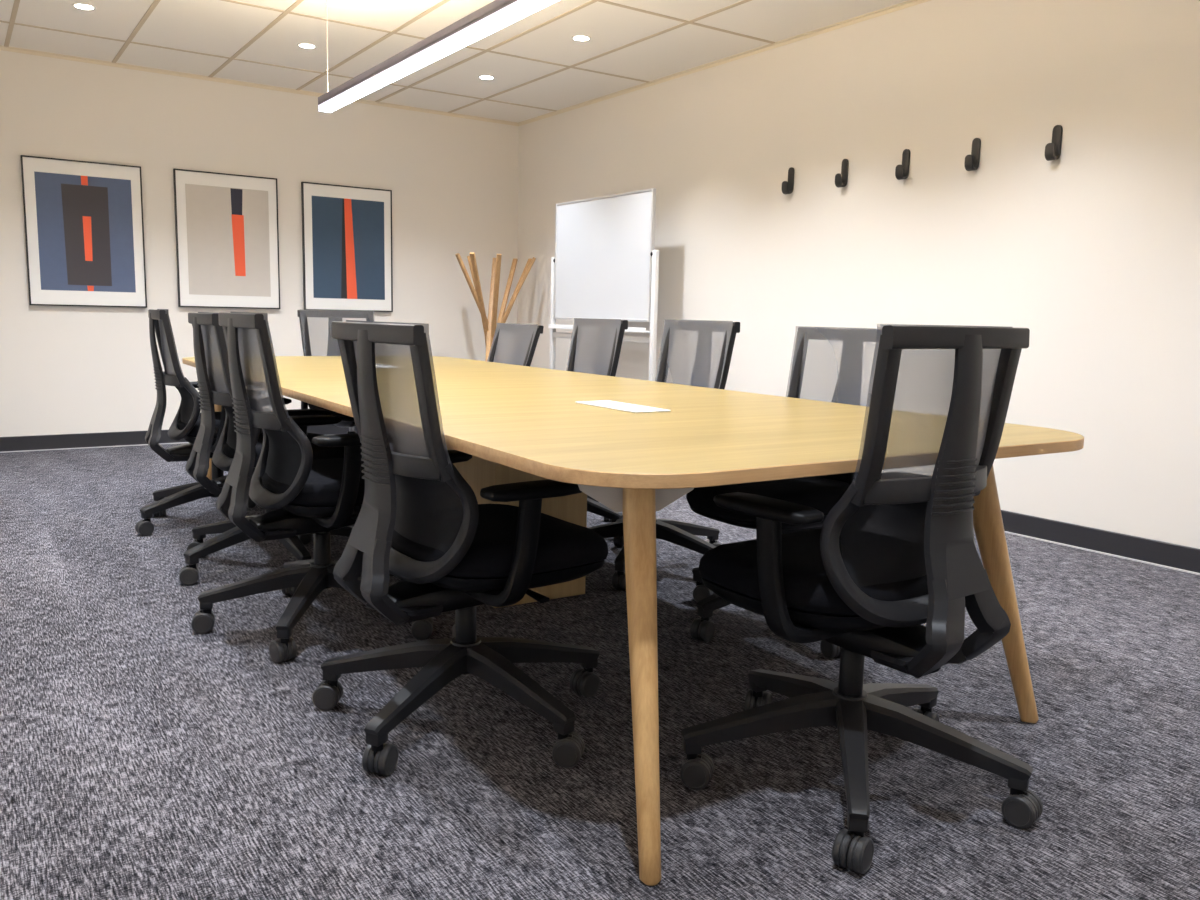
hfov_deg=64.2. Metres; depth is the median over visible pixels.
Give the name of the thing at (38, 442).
baseboard
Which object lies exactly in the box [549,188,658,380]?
whiteboard
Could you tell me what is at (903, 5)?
trim
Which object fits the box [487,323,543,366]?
swivel chair
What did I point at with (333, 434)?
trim
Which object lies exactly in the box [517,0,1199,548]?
wall
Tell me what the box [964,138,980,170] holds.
coat hook
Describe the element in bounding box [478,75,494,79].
recessed light
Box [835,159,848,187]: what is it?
coat hook
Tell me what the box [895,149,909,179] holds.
coat hook
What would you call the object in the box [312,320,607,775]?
swivel chair
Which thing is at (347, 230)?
framed print
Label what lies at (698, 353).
swivel chair
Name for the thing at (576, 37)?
recessed light
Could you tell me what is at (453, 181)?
wall
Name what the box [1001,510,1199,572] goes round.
baseboard
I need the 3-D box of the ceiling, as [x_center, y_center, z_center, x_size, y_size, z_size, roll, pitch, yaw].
[-0.327,-2.155,3.588,4.400,0.100,7.750,-4,10,-34]
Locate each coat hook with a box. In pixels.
[781,167,793,193]
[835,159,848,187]
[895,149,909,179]
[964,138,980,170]
[1045,125,1062,160]
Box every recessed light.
[72,3,95,9]
[297,43,316,48]
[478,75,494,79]
[571,35,590,40]
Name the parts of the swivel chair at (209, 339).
panel, arm, frame, arm, lumbar panel, seat, arm, arm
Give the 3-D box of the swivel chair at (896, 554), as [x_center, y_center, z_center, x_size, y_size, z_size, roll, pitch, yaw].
[0.542,0.221,1.984,0.676,0.958,0.720,-5,10,-37]
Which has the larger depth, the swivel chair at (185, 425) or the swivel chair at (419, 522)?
the swivel chair at (185, 425)
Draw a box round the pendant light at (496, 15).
[318,0,559,112]
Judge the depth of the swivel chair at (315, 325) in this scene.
5.40 m
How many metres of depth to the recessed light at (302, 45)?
5.77 m
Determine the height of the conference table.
0.711 m
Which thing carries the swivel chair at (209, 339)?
on the floor
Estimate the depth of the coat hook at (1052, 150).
4.16 m
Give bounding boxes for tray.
[549,324,649,332]
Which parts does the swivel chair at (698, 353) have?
arm, arm, caster stem, arm, arm, panel, frame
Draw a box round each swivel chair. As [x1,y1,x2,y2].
[135,309,262,535]
[179,312,353,584]
[191,312,432,662]
[297,309,373,433]
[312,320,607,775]
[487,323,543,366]
[566,318,627,521]
[590,319,739,590]
[680,324,1042,874]
[686,326,876,658]
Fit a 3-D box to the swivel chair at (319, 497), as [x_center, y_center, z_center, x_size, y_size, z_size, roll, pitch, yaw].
[-0.875,0.063,2.921,0.711,0.950,0.688,-4,10,-33]
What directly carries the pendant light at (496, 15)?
hanging from the ceiling
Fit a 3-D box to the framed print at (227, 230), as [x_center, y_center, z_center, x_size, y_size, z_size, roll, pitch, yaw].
[-2.647,-1.485,6.821,0.697,0.938,0.028,-4,10,-34]
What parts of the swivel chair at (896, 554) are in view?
caster stem, caster stem, arm, arm, armrest, seat, arm, caster stem, lumbar panel, arm, frame, caster stem, panel, arm, caster stem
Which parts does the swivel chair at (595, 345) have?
panel, frame, arm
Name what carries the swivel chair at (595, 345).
on the floor
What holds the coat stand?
on the floor
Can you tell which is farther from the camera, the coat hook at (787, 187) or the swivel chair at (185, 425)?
the coat hook at (787, 187)
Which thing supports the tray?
on the whiteboard
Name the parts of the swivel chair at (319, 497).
caster stem, arm, panel, frame, lumbar panel, caster stem, arm, arm, armrest, seat, armrest, arm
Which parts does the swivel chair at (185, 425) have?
panel, frame, arm, arm, lumbar panel, armrest, seat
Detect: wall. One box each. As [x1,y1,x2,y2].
[0,50,518,436]
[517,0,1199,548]
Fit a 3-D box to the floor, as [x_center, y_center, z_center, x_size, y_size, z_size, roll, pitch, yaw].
[-0.384,0.459,3.954,4.600,0.100,7.950,-4,10,-34]
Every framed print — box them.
[20,155,146,307]
[173,169,279,308]
[301,182,392,311]
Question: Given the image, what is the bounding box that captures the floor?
[0,443,1199,899]
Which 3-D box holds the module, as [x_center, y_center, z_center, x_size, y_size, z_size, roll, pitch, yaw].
[0.059,-0.122,2.677,0.116,0.005,0.310,-4,9,-32]
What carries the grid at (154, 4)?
attached to the ceiling
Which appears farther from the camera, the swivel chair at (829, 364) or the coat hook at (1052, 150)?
the coat hook at (1052, 150)
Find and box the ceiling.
[0,0,908,122]
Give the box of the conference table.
[182,356,1083,885]
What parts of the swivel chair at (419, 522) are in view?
caster stem, caster stem, arm, panel, frame, arm, lumbar panel, arm, seat, armrest, arm, lever, arm, caster stem, caster stem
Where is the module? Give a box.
[575,400,670,412]
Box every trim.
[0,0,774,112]
[0,0,930,125]
[0,434,1199,574]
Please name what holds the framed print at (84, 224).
attached to the wall at (453, 181)
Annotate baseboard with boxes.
[0,425,357,451]
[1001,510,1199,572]
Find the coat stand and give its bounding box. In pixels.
[455,252,535,360]
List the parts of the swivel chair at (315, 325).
armrest, seat, frame, panel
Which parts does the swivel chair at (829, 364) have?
arm, arm, seat, frame, panel, lumbar panel, armrest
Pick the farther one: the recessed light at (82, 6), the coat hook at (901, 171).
the recessed light at (82, 6)

